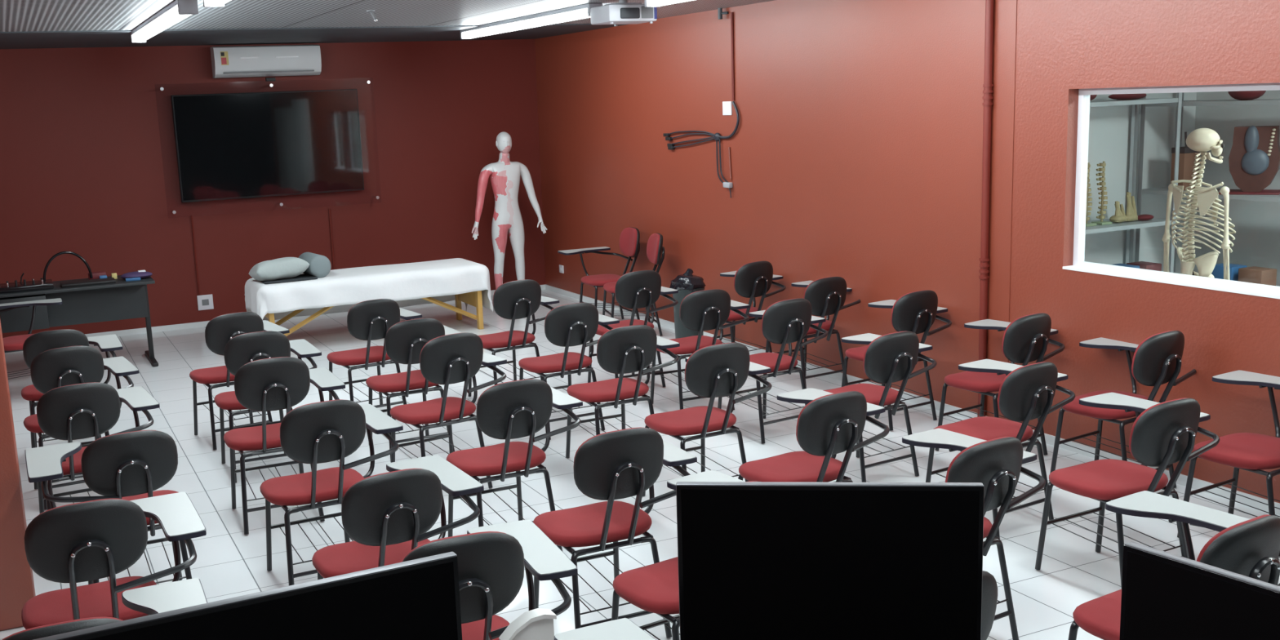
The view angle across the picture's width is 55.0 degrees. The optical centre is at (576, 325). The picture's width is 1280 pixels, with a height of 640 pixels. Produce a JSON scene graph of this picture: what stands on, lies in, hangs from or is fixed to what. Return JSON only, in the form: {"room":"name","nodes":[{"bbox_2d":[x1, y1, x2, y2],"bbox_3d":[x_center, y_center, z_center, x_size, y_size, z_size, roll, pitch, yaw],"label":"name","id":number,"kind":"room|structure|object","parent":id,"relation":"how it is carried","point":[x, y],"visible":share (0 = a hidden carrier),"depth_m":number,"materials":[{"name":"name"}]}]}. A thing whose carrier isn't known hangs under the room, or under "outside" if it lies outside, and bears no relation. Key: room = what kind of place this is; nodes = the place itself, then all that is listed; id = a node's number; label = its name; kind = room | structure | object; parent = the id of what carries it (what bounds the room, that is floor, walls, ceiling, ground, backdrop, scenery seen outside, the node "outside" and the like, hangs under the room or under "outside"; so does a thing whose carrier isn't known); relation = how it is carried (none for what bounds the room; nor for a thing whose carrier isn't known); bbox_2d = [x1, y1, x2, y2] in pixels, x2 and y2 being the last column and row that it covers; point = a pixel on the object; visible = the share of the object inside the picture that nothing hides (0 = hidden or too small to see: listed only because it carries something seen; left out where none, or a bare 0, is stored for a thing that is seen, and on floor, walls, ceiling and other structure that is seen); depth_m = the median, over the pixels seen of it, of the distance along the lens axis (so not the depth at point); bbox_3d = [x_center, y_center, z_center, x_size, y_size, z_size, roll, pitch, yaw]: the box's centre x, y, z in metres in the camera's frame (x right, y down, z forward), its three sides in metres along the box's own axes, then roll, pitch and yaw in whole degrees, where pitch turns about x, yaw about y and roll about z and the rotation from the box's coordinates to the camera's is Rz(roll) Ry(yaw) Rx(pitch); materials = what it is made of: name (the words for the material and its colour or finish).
{"room":"science classroom","nodes":[
{"label":"science classroom","id":0,"kind":"room"},
{"bbox_2d":[0,320,35,631],"bbox_3d":[-2.675,-0.065,4.900,0.655,2.760,0.200,-7,11,-24],"label":"wall pier","id":1,"kind":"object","parent":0,"point":[16,577],"depth_m":5.09,"materials":[{"name":"paint"}]},
{"bbox_2d":[0,39,545,337],"bbox_3d":[-3.451,-1.398,12.274,6.955,2.760,0.150,-7,11,-24],"label":"wall","id":2,"kind":"structure","parent":0,"point":[82,159],"depth_m":12.22,"materials":[{"name":"paint"}]},
{"bbox_2d":[209,44,321,78],"bbox_3d":[-3.048,-2.598,12.059,1.030,0.293,0.208,-7,11,-24],"label":"air conditioner","id":3,"kind":"object","parent":2,"relation":"attached to","point":[242,61],"visible":1,"depth_m":11.98,"materials":[{"name":"white plastic"}]},
{"bbox_2d":[170,88,364,202],"bbox_3d":[-3.058,-1.807,12.252,1.820,1.030,0.096,-7,11,-24],"label":"television","id":4,"kind":"object","parent":2,"relation":"attached to","point":[270,144],"visible":1,"depth_m":12.19,"materials":[{"name":"black glass"}]},
{"bbox_2d":[0,23,625,48],"bbox_3d":[-3.035,-2.631,11.008,6.955,0.110,2.400,-7,11,-24],"label":"trim","id":5,"kind":"structure","parent":2,"relation":"attached to","point":[90,38],"depth_m":10.92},
{"bbox_2d":[84,284,545,337],"bbox_3d":[-3.368,-0.057,12.445,6.643,0.055,0.012,-7,11,-24],"label":"baseboard","id":6,"kind":"structure","parent":2,"relation":"attached to","point":[198,324],"depth_m":12.10,"materials":[{"name":"tile"}]},
{"bbox_2d":[0,0,774,31],"bbox_3d":[0.217,-1.488,4.084,6.955,0.100,13.070,-7,11,-24],"label":"ceiling","id":7,"kind":"structure","parent":0,"point":[15,15],"depth_m":8.59,"materials":[{"name":"metal"}]},
{"bbox_2d":[130,0,198,43],"bbox_3d":[-2.859,-2.063,8.398,0.112,0.091,2.886,-7,11,-24],"label":"ceiling lamp","id":8,"kind":"object","parent":7,"relation":"attached to","point":[177,11],"visible":0.93,"depth_m":7.82,"materials":[{"name":"grey plastic"}]},
{"bbox_2d":[460,3,602,39],"bbox_3d":[-0.437,-2.449,9.947,0.112,0.091,2.736,-7,11,-24],"label":"ceiling lamp","id":9,"kind":"object","parent":7,"relation":"attached to","point":[580,11],"visible":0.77,"depth_m":9.67,"materials":[{"name":"grey plastic"}]},
{"bbox_2d":[590,0,657,26],"bbox_3d":[0.316,-2.154,8.427,0.370,0.178,0.331,-7,11,-24],"label":"projector","id":10,"kind":"object","parent":7,"relation":"hanging from","point":[622,12],"visible":0.84,"depth_m":8.30,"materials":[{"name":"grey plastic"}]},
{"bbox_2d":[0,289,1279,639],"bbox_3d":[1.412,0.957,6.392,10.450,0.120,15.470,-7,11,-24],"label":"floor","id":11,"kind":"structure","parent":0,"point":[229,563],"depth_m":6.89,"materials":[{"name":"white tile"}]},
{"bbox_2d":[0,297,62,379],"bbox_3d":[-4.305,0.118,9.484,0.675,0.858,0.626,-7,11,-24],"label":"chair","id":12,"kind":"object","parent":11,"relation":"on","point":[15,343],"visible":0.63,"depth_m":9.59,"materials":[{"name":"red fabric"}]},
{"bbox_2d":[21,328,123,447],"bbox_3d":[-3.167,0.398,7.729,0.626,0.854,0.675,-7,12,-24],"label":"chair","id":13,"kind":"object","parent":11,"relation":"on","point":[36,344],"visible":0.33,"depth_m":7.42,"materials":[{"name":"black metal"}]},
{"bbox_2d":[0,275,158,366],"bbox_3d":[-4.581,0.053,10.236,2.020,0.740,0.680,-7,11,-24],"label":"desk","id":14,"kind":"object","parent":11,"relation":"on","point":[122,300],"visible":0.86,"depth_m":10.29,"materials":[{"name":"black laminate"}]},
{"bbox_2d":[23,345,139,510],"bbox_3d":[-2.803,0.506,6.962,0.626,0.892,0.675,-8,12,-29],"label":"chair","id":15,"kind":"object","parent":11,"relation":"on","point":[51,369],"visible":0.56,"depth_m":6.64,"materials":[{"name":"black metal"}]},
{"bbox_2d":[36,382,159,513],"bbox_3d":[-2.403,0.655,6.136,0.626,0.868,0.675,-8,12,-28],"label":"chair","id":16,"kind":"object","parent":11,"relation":"on","point":[71,412],"visible":0.69,"depth_m":5.83,"materials":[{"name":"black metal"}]},
{"bbox_2d":[2,577,208,639],"bbox_3d":[-1.308,1.117,3.426,0.626,0.858,0.675,-7,11,-22],"label":"chair","id":17,"kind":"object","parent":11,"relation":"on","point":[166,597],"visible":0.46,"depth_m":3.60,"materials":[{"name":"black metal"}]},
{"bbox_2d":[24,430,191,584],"bbox_3d":[-1.986,0.816,5.234,0.626,0.844,0.675,-7,12,-25],"label":"chair","id":18,"kind":"object","parent":11,"relation":"on","point":[128,465],"visible":0.7,"depth_m":4.98,"materials":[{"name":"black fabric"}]},
{"bbox_2d":[106,542,186,583],"bbox_3d":[-1.901,1.042,5.307,0.368,0.041,0.412,-7,12,-25],"label":"basket","id":19,"kind":"object","parent":18,"relation":"on","point":[148,543],"depth_m":5.30,"materials":[{"name":"black metal"}]},
{"bbox_2d":[21,492,206,629],"bbox_3d":[-1.607,0.953,4.285,0.626,0.890,0.675,-7,12,-25],"label":"chair","id":20,"kind":"object","parent":11,"relation":"on","point":[73,544],"visible":0.85,"depth_m":4.00,"materials":[{"name":"black plastic"}]},
{"bbox_2d":[189,311,289,449],"bbox_3d":[-2.201,0.299,8.023,0.626,0.864,0.675,-9,12,-31],"label":"chair","id":21,"kind":"object","parent":11,"relation":"on","point":[221,329],"visible":0.5,"depth_m":7.75,"materials":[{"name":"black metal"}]},
{"bbox_2d":[203,404,267,423],"bbox_3d":[-2.258,0.554,8.021,0.368,0.041,0.412,-9,12,-31],"label":"basket","id":22,"kind":"object","parent":21,"relation":"on","point":[212,421],"depth_m":7.83,"materials":[{"name":"black metal"}]},
{"bbox_2d":[213,330,321,483],"bbox_3d":[-1.831,0.415,7.292,0.626,0.872,0.675,-7,11,-23],"label":"chair","id":23,"kind":"object","parent":11,"relation":"on","point":[242,349],"visible":0.59,"depth_m":7.01,"materials":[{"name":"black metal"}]},
{"bbox_2d":[223,356,345,534],"bbox_3d":[-1.527,0.551,6.424,0.626,0.896,0.675,-7,11,-23],"label":"chair","id":24,"kind":"object","parent":11,"relation":"on","point":[280,383],"visible":0.78,"depth_m":6.15,"materials":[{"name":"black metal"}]},
{"bbox_2d":[245,464,297,501],"bbox_3d":[-1.589,0.820,6.436,0.368,0.041,0.412,-7,11,-23],"label":"basket","id":25,"kind":"object","parent":24,"relation":"on","point":[259,468],"depth_m":6.58,"materials":[{"name":"black metal"}]},
{"bbox_2d":[259,399,403,586],"bbox_3d":[-1.105,0.705,5.541,0.626,0.880,0.675,-8,12,-26],"label":"chair","id":26,"kind":"object","parent":11,"relation":"on","point":[313,433],"visible":0.94,"depth_m":5.29,"materials":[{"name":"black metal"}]},
{"bbox_2d":[280,516,353,564],"bbox_3d":[-1.166,0.967,5.548,0.368,0.041,0.412,-8,12,-26],"label":"basket","id":27,"kind":"object","parent":26,"relation":"on","point":[289,553],"depth_m":5.64,"materials":[{"name":"black metal"}]},
{"bbox_2d":[327,298,422,408],"bbox_3d":[-1.384,0.201,8.405,0.626,0.850,0.675,-9,12,-31],"label":"chair","id":28,"kind":"object","parent":11,"relation":"on","point":[367,320],"visible":0.73,"depth_m":8.14,"materials":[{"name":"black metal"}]},
{"bbox_2d":[342,382,392,402],"bbox_3d":[-1.442,0.450,8.403,0.368,0.041,0.412,-9,12,-31],"label":"basket","id":29,"kind":"object","parent":28,"relation":"on","point":[351,394],"depth_m":8.26,"materials":[{"name":"black metal"}]},
{"bbox_2d":[265,290,484,336],"bbox_3d":[-1.919,-0.189,11.379,2.040,0.587,0.660,-7,11,-24],"label":"massage table","id":30,"kind":"object","parent":11,"relation":"on","point":[474,299],"visible":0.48,"depth_m":11.47,"materials":[{"name":"beige wood"}]},
{"bbox_2d":[244,257,493,320],"bbox_3d":[-1.918,-0.235,11.375,2.179,0.558,0.775,-7,11,-24],"label":"sheet","id":31,"kind":"object","parent":30,"relation":"on","point":[406,284],"visible":0.78,"depth_m":11.10,"materials":[{"name":"white fabric"}]},
{"bbox_2d":[260,274,317,284],"bbox_3d":[-2.585,-0.415,10.956,0.470,0.014,0.330,-7,11,-24],"label":"folded cloth","id":32,"kind":"object","parent":31,"relation":"on","point":[301,277],"visible":0.56,"depth_m":10.86,"materials":[{"name":"grey fabric"}]},
{"bbox_2d":[248,257,309,280],"bbox_3d":[-2.654,-0.501,10.926,0.492,0.207,0.327,-8,12,-28],"label":"pillow","id":33,"kind":"object","parent":32,"relation":"on","point":[283,268],"visible":0.98,"depth_m":10.81,"materials":[{"name":"grey fabric"}]},
{"bbox_2d":[311,454,484,579],"bbox_3d":[-0.675,0.875,4.641,0.626,0.838,0.675,-8,12,-26],"label":"chair","id":34,"kind":"object","parent":11,"relation":"on","point":[388,515],"visible":0.82,"depth_m":4.35,"materials":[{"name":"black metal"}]},
{"bbox_2d":[365,318,462,462],"bbox_3d":[-0.979,0.335,7.579,0.626,0.856,0.675,-7,12,-26],"label":"chair","id":35,"kind":"object","parent":11,"relation":"on","point":[405,340],"visible":0.68,"depth_m":7.29,"materials":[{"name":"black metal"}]},
{"bbox_2d":[395,422,446,434],"bbox_3d":[-1.040,0.585,7.583,0.368,0.041,0.412,-7,12,-26],"label":"basket","id":36,"kind":"object","parent":35,"relation":"on","point":[405,423],"depth_m":7.39,"materials":[{"name":"black metal"}]},
{"bbox_2d":[390,332,506,488],"bbox_3d":[-0.715,0.441,6.822,0.626,0.902,0.675,-9,12,-32],"label":"chair","id":37,"kind":"object","parent":11,"relation":"on","point":[446,360],"visible":0.99,"depth_m":6.57,"materials":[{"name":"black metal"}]},
{"bbox_2d":[401,438,460,457],"bbox_3d":[-0.770,0.715,6.823,0.368,0.041,0.412,-9,12,-32],"label":"basket","id":38,"kind":"object","parent":37,"relation":"on","point":[451,441],"depth_m":6.96,"materials":[{"name":"black metal"}]},
{"bbox_2d":[401,519,577,639],"bbox_3d":[-0.322,0.981,3.836,0.626,0.894,0.675,-6,11,-19],"label":"chair","id":39,"kind":"object","parent":11,"relation":"on","point":[491,559],"visible":0.73,"depth_m":3.54,"materials":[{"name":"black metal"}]},
{"bbox_2d":[471,131,546,305],"bbox_3d":[-0.717,-1.103,12.731,0.845,1.793,0.360,-7,11,-24],"label":"mannequin","id":40,"kind":"object","parent":11,"relation":"on","point":[504,175],"visible":0.91,"depth_m":12.65},
{"bbox_2d":[467,279,559,396],"bbox_3d":[-0.451,0.077,8.768,0.626,0.886,0.675,-8,12,-30],"label":"chair","id":41,"kind":"object","parent":11,"relation":"on","point":[518,299],"visible":0.92,"depth_m":8.50,"materials":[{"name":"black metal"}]},
{"bbox_2d":[479,363,541,383],"bbox_3d":[-0.508,0.343,8.771,0.368,0.041,0.412,-8,12,-30],"label":"basket","id":42,"kind":"object","parent":41,"relation":"on","point":[495,377],"depth_m":8.81,"materials":[{"name":"black metal"}]},
{"bbox_2d":[446,378,582,551],"bbox_3d":[-0.299,0.623,5.850,0.626,0.864,0.675,-7,12,-25],"label":"chair","id":43,"kind":"object","parent":11,"relation":"on","point":[516,409],"visible":0.96,"depth_m":5.61,"materials":[{"name":"black metal"}]},
{"bbox_2d":[460,488,539,524],"bbox_3d":[-0.360,0.877,5.856,0.368,0.041,0.412,-7,12,-25],"label":"basket","id":44,"kind":"object","parent":43,"relation":"on","point":[518,491],"depth_m":5.99,"materials":[{"name":"black metal"}]},
{"bbox_2d":[498,608,556,639],"bbox_3d":[0.043,1.166,3.459,0.382,0.650,0.424,-7,11,-24],"label":"armchair","id":45,"kind":"object","parent":11,"relation":"on","point":[537,624],"visible":0.74,"depth_m":3.52,"materials":[{"name":"white plastic"}]},
{"bbox_2d":[518,302,619,439],"bbox_3d":[-0.053,0.235,7.925,0.626,0.852,0.675,-8,12,-26],"label":"chair","id":46,"kind":"object","parent":11,"relation":"on","point":[566,326],"visible":0.96,"depth_m":7.66,"materials":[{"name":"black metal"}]},
{"bbox_2d":[551,388,592,413],"bbox_3d":[-0.114,0.483,7.929,0.368,0.041,0.412,-8,12,-26],"label":"basket","id":47,"kind":"object","parent":46,"relation":"on","point":[555,388],"depth_m":7.77,"materials":[{"name":"black metal"}]},
{"bbox_2d":[557,226,639,319],"bbox_3d":[0.247,-0.455,11.474,0.675,0.892,0.626,-6,11,-21],"label":"chair","id":48,"kind":"object","parent":11,"relation":"on","point":[629,237],"visible":0.88,"depth_m":11.44,"materials":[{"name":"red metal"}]},
{"bbox_2d":[554,617,655,639],"bbox_3d":[0.015,1.141,3.003,0.626,0.858,0.675,-7,11,-24],"label":"chair","id":49,"kind":"object","parent":11,"relation":"on","point":[624,628],"visible":1,"depth_m":3.28,"materials":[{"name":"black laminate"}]},
{"bbox_2d":[533,426,697,638],"bbox_3d":[0.147,0.770,4.903,0.626,0.884,0.675,-7,11,-24],"label":"chair","id":50,"kind":"object","parent":11,"relation":"on","point":[609,466],"visible":0.95,"depth_m":4.65,"materials":[{"name":"black metal"}]},
{"bbox_2d":[559,556,630,614],"bbox_3d":[0.085,1.033,4.913,0.368,0.041,0.412,-7,11,-24],"label":"basket","id":51,"kind":"object","parent":50,"relation":"on","point":[576,602],"depth_m":4.87,"materials":[{"name":"black metal"}]},
{"bbox_2d":[565,324,679,466],"bbox_3d":[0.266,0.371,7.125,0.626,0.850,0.675,-7,12,-24],"label":"chair","id":52,"kind":"object","parent":11,"relation":"on","point":[621,350],"visible":0.94,"depth_m":6.87,"materials":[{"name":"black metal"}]},
{"bbox_2d":[578,417,631,435],"bbox_3d":[0.204,0.618,7.131,0.368,0.041,0.412,-7,12,-24],"label":"basket","id":53,"kind":"object","parent":52,"relation":"on","point":[623,420],"depth_m":7.28,"materials":[{"name":"black metal"}]},
{"bbox_2d":[587,270,678,386],"bbox_3d":[0.414,-0.002,9.018,0.626,0.882,0.675,-8,12,-26],"label":"chair","id":54,"kind":"object","parent":11,"relation":"on","point":[640,289],"visible":0.68,"depth_m":8.70,"materials":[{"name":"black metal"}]},
{"bbox_2d":[602,232,665,335],"bbox_3d":[0.515,-0.361,10.923,0.562,0.888,0.452,-4,11,-10],"label":"chair","id":55,"kind":"object","parent":11,"relation":"on","point":[655,247],"visible":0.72,"depth_m":10.86,"materials":[{"name":"red fabric"}]},
{"bbox_2d":[611,470,757,639],"bbox_3d":[0.448,0.886,4.280,0.626,0.858,0.675,-9,12,-31],"label":"chair","id":56,"kind":"object","parent":11,"relation":"on","point":[653,588],"visible":0.22,"depth_m":4.22,"materials":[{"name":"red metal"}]},
{"bbox_2d":[669,268,706,338],"bbox_3d":[0.930,-0.129,10.158,0.296,0.684,0.290,-7,11,-24],"label":"waste bin","id":57,"kind":"object","parent":11,"relation":"on","point":[686,283],"visible":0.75,"depth_m":10.06,"materials":[{"name":"grey plastic"}]},
{"bbox_2d":[650,288,749,409],"bbox_3d":[0.835,0.134,8.305,0.626,0.842,0.675,-7,11,-23],"label":"chair","id":58,"kind":"object","parent":11,"relation":"on","point":[700,311],"visible":0.87,"depth_m":8.01,"materials":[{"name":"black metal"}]},
{"bbox_2d":[660,371,690,392],"bbox_3d":[0.771,0.376,8.312,0.368,0.041,0.412,-7,11,-23],"label":"basket","id":59,"kind":"object","parent":58,"relation":"on","point":[680,388],"depth_m":8.25,"materials":[{"name":"black metal"}]},
{"bbox_2d":[642,342,772,496],"bbox_3d":[0.676,0.475,6.385,0.626,0.882,0.675,-8,12,-26],"label":"chair","id":60,"kind":"object","parent":11,"relation":"on","point":[720,370],"visible":0.98,"depth_m":6.13,"materials":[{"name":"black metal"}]},
{"bbox_2d":[662,449,739,476],"bbox_3d":[0.616,0.738,6.391,0.368,0.041,0.412,-8,12,-26],"label":"basket","id":61,"kind":"object","parent":60,"relation":"on","point":[703,451],"depth_m":6.44,"materials":[{"name":"black metal"}]},
{"bbox_2d":[697,261,786,352],"bbox_3d":[1.266,-0.101,9.450,0.626,0.852,0.675,-10,13,-34],"label":"chair","id":62,"kind":"object","parent":11,"relation":"on","point":[752,280],"visible":0.71,"depth_m":9.15,"materials":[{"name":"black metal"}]},
{"bbox_2d":[722,336,765,351],"bbox_3d":[1.212,0.148,9.444,0.368,0.041,0.412,-10,13,-34],"label":"basket","id":63,"kind":"object","parent":62,"relation":"on","point":[722,336],"depth_m":9.42,"materials":[{"name":"black metal"}]},
{"bbox_2d":[717,297,828,443],"bbox_3d":[1.223,0.223,7.663,0.626,0.868,0.675,-8,12,-30],"label":"chair","id":64,"kind":"object","parent":11,"relation":"on","point":[784,322],"visible":0.84,"depth_m":7.39,"materials":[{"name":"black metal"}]},
{"bbox_2d":[726,391,804,415],"bbox_3d":[1.165,0.480,7.663,0.368,0.041,0.412,-8,12,-30],"label":"basket","id":65,"kind":"object","parent":64,"relation":"on","point":[764,396],"depth_m":7.57,"materials":[{"name":"black metal"}]},
{"bbox_2d":[765,276,860,388],"bbox_3d":[1.694,0.021,8.805,0.626,0.812,0.675,-8,12,-29],"label":"chair","id":66,"kind":"object","parent":11,"relation":"on","point":[826,296],"visible":0.68,"depth_m":8.53,"materials":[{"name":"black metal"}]},
{"bbox_2d":[791,351,842,370],"bbox_3d":[1.634,0.250,8.801,0.368,0.041,0.412,-8,12,-29],"label":"basket","id":67,"kind":"object","parent":66,"relation":"on","point":[802,365],"depth_m":8.71,"materials":[{"name":"black metal"}]},
{"bbox_2d":[737,387,889,482],"bbox_3d":[1.048,0.648,5.498,0.626,0.836,0.675,-8,12,-30],"label":"chair","id":68,"kind":"object","parent":11,"relation":"on","point":[829,424],"visible":0.84,"depth_m":5.23,"materials":[{"name":"black metal"}]},
{"bbox_2d":[822,331,937,482],"bbox_3d":[1.621,0.397,6.745,0.626,0.828,0.675,-8,12,-30],"label":"chair","id":69,"kind":"object","parent":11,"relation":"on","point":[891,357],"visible":0.81,"depth_m":6.47,"materials":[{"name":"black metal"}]},
{"bbox_2d":[857,430,911,457],"bbox_3d":[1.562,0.634,6.742,0.368,0.041,0.412,-8,12,-30],"label":"basket","id":70,"kind":"object","parent":69,"relation":"on","point":[861,451],"depth_m":6.59,"materials":[{"name":"black metal"}]},
{"bbox_2d":[841,289,951,431],"bbox_3d":[2.036,0.164,7.830,0.626,0.858,0.675,-9,12,-31],"label":"chair","id":71,"kind":"object","parent":11,"relation":"on","point":[916,312],"visible":0.68,"depth_m":7.54,"materials":[{"name":"black metal"}]},
{"bbox_2d":[858,381,929,401],"bbox_3d":[1.978,0.416,7.829,0.368,0.041,0.412,-9,12,-31],"label":"basket","id":72,"kind":"object","parent":71,"relation":"on","point":[882,384],"depth_m":7.75,"materials":[{"name":"black metal"}]},
{"bbox_2d":[902,428,1045,639],"bbox_3d":[1.434,0.773,4.721,0.626,0.840,0.675,-9,12,-30],"label":"chair","id":73,"kind":"object","parent":11,"relation":"on","point":[996,463],"visible":0.57,"depth_m":4.44,"materials":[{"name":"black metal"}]},
{"bbox_2d":[981,570,997,639],"bbox_3d":[0.784,1.030,3.432,0.626,0.858,0.675,-7,11,-24],"label":"chair","id":74,"kind":"object","parent":11,"relation":"on","point":[989,587],"visible":0.11,"depth_m":3.21,"materials":[{"name":"black plastic"}]},
{"bbox_2d":[934,312,1065,454],"bbox_3d":[2.422,0.306,7.017,0.626,0.842,0.675,-9,12,-32],"label":"chair","id":75,"kind":"object","parent":11,"relation":"on","point":[1025,340],"visible":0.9,"depth_m":6.78,"materials":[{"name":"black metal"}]},
{"bbox_2d":[946,408,1035,428],"bbox_3d":[2.366,0.551,7.013,0.368,0.041,0.412,-9,12,-32],"label":"basket","id":76,"kind":"object","parent":75,"relation":"on","point":[981,411],"depth_m":7.15,"materials":[{"name":"black metal"}]},
{"bbox_2d":[925,359,1075,539],"bbox_3d":[2.049,0.530,5.959,0.626,0.818,0.675,-9,12,-30],"label":"chair","id":77,"kind":"object","parent":11,"relation":"on","point":[1026,393],"visible":0.8,"depth_m":5.73,"materials":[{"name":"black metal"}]},
{"bbox_2d":[935,473,1045,499],"bbox_3d":[1.991,0.762,5.954,0.368,0.041,0.412,-9,12,-30],"label":"basket","id":78,"kind":"object","parent":77,"relation":"on","point":[1044,477],"depth_m":5.87,"materials":[{"name":"black metal"}]},
{"bbox_2d":[1048,330,1196,488],"bbox_3d":[2.840,0.404,6.375,0.626,0.852,0.675,-9,12,-31],"label":"chair","id":79,"kind":"object","parent":11,"relation":"on","point":[1157,360],"visible":0.8,"depth_m":6.13,"materials":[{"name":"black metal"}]},
{"bbox_2d":[1062,435,1142,465],"bbox_3d":[2.783,0.652,6.373,0.368,0.041,0.412,-9,12,-31],"label":"basket","id":80,"kind":"object","parent":79,"relation":"on","point":[1099,437],"depth_m":6.48,"materials":[{"name":"black metal"}]},
{"bbox_2d":[1035,392,1219,587],"bbox_3d":[2.330,0.654,5.193,0.626,0.830,0.675,-8,12,-27],"label":"chair","id":81,"kind":"object","parent":11,"relation":"on","point":[1162,434],"visible":0.96,"depth_m":5.01,"materials":[{"name":"black metal"}]},
{"bbox_2d":[1053,512,1182,553],"bbox_3d":[2.269,0.892,5.194,0.368,0.041,0.412,-8,12,-27],"label":"basket","id":82,"kind":"object","parent":81,"relation":"on","point":[1101,515],"depth_m":5.26,"materials":[{"name":"black metal"}]},
{"bbox_2d":[1085,92,1182,272],"bbox_3d":[3.759,-0.842,8.799,1.070,2.350,0.400,-7,11,-24],"label":"shelving unit","id":83,"kind":"object","parent":11,"relation":"on","point":[1129,226],"visible":0.09,"depth_m":8.80,"materials":[{"name":"grey metal"}]},
{"bbox_2d":[1067,490,1279,639],"bbox_3d":[1.885,0.919,3.854,0.626,0.834,0.675,-8,12,-30],"label":"chair","id":84,"kind":"object","parent":11,"relation":"on","point":[1250,548],"visible":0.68,"depth_m":3.77,"materials":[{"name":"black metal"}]},
{"bbox_2d":[1161,128,1235,279],"bbox_3d":[3.725,-0.288,7.391,0.478,1.777,0.507,-6,11,-20],"label":"model","id":85,"kind":"object","parent":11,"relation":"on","point":[1202,140],"visible":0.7,"depth_m":7.26},
{"bbox_2d":[1134,92,1279,286],"bbox_3d":[4.733,-0.833,8.538,0.400,2.350,1.650,-7,11,-24],"label":"shelving unit","id":86,"kind":"object","parent":11,"relation":"on","point":[1162,190],"visible":0.21,"depth_m":9.01,"materials":[{"name":"grey metal"}]},
{"bbox_2d":[1170,131,1199,191],"bbox_3d":[4.451,-1.201,8.964,0.164,0.421,0.114,-7,11,-24],"label":"carton","id":87,"kind":"object","parent":86,"relation":"on","point":[1187,155],"visible":0.64,"depth_m":8.92,"materials":[{"name":"brown cardboard"}]},
{"bbox_2d":[1218,125,1279,195],"bbox_3d":[4.688,-1.151,8.506,0.370,0.470,0.260,5,13,33],"label":"model","id":88,"kind":"object","parent":86,"relation":"on","point":[1254,158],"visible":0.96,"depth_m":8.43},
{"bbox_2d":[1238,266,1276,285],"bbox_3d":[4.758,-0.327,8.572,0.160,0.140,0.180,-7,11,-24],"label":"storage box","id":89,"kind":"object","parent":86,"relation":"on","point":[1254,274],"visible":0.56,"depth_m":8.51,"materials":[{"name":"brown cardboard"}]},
{"bbox_2d":[1177,369,1279,560],"bbox_3d":[3.096,0.552,5.501,0.626,0.858,0.675,-8,12,-29],"label":"chair","id":90,"kind":"object","parent":11,"relation":"on","point":[1248,451],"visible":0.92,"depth_m":5.53,"materials":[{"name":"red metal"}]},
{"bbox_2d":[1194,483,1279,517],"bbox_3d":[3.038,0.803,5.502,0.368,0.041,0.412,-8,12,-29],"label":"basket","id":91,"kind":"object","parent":90,"relation":"on","point":[1233,488],"depth_m":5.61,"materials":[{"name":"black metal"}]},
{"bbox_3d":[0.262,1.348,1.693,1.850,0.915,1.510,-7,11,-24],"label":"desk","id":92,"kind":"object","parent":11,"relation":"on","visible":0},
{"bbox_2d":[33,551,462,639],"bbox_3d":[-0.477,0.632,1.867,0.635,0.487,0.150,-7,12,-26],"label":"monitor","id":93,"kind":"object","parent":92,"relation":"on","point":[415,599],"visible":1,"depth_m":1.85,"materials":[{"name":"black plastic"}]},
{"bbox_2d":[675,481,984,639],"bbox_3d":[0.464,0.519,2.277,0.544,0.485,0.150,-1,11,8],"label":"monitor","id":94,"kind":"object","parent":92,"relation":"on","point":[757,560],"visible":1,"depth_m":2.22,"materials":[{"name":"black plastic"}]},
{"bbox_2d":[1120,541,1279,639],"bbox_3d":[1.019,0.602,1.704,0.150,0.485,0.545,-9,12,-32],"label":"monitor","id":95,"kind":"object","parent":92,"relation":"on","point":[1166,596],"visible":1,"depth_m":1.79,"materials":[{"name":"black plastic"}]},
{"bbox_2d":[534,0,1279,502],"bbox_3d":[2.886,-0.633,6.737,0.150,2.760,15.320,-7,11,-24],"label":"wall","id":96,"kind":"structure","parent":0,"point":[856,145],"depth_m":8.18,"materials":[{"name":"paint"}]},
{"bbox_2d":[662,101,739,197],"bbox_3d":[1.043,-1.492,10.368,0.044,0.777,1.233,-7,11,-24],"label":"cables","id":97,"kind":"object","parent":96,"relation":"attached to","point":[717,136],"visible":1,"depth_m":10.14,"materials":[{"name":"black plastic"}]},
{"bbox_2d":[544,284,1279,515],"bbox_3d":[2.835,0.694,7.017,0.012,0.055,15.170,-7,11,-24],"label":"baseboard","id":98,"kind":"structure","parent":96,"relation":"attached to","point":[1050,439],"depth_m":7.70,"materials":[{"name":"tile"}]},
{"bbox_2d":[977,0,994,417],"bbox_3d":[2.466,-0.737,7.394,0.062,2.760,0.062,-7,11,-24],"label":"pipe","id":99,"kind":"object","parent":96,"relation":"attached to","point":[988,84],"visible":0.96,"depth_m":7.35,"materials":[{"name":"red metal"}]},
{"bbox_2d":[986,0,1017,419],"bbox_3d":[2.532,-0.751,7.302,0.004,2.705,0.165,-7,11,-24],"label":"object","id":100,"kind":"structure","parent":96,"relation":"attached to","point":[1006,15],"depth_m":7.27,"materials":[{"name":"paint"}]},
{"bbox_2d":[1062,82,1279,298],"bbox_3d":[3.077,-0.714,6.254,0.129,1.000,1.380,-7,11,-24],"label":"window","id":101,"kind":"structure","parent":96,"relation":"in","point":[1083,115],"depth_m":6.56,"materials":[{"name":"white"}]},
{"bbox_2d":[1084,92,1196,272],"bbox_3d":[3.514,-1.040,8.964,2.895,2.700,0.100,-7,11,-24],"label":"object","id":102,"kind":"structure","parent":0,"point":[1109,126],"depth_m":9.21,"materials":[{"name":"white paint"}]},
{"bbox_2d":[1191,89,1279,285],"bbox_3d":[5.822,-0.830,7.318,0.100,2.700,4.850,-7,11,-24],"label":"wall","id":103,"kind":"structure","parent":0,"point":[1256,242],"depth_m":9.13,"materials":[{"name":"white paint"}]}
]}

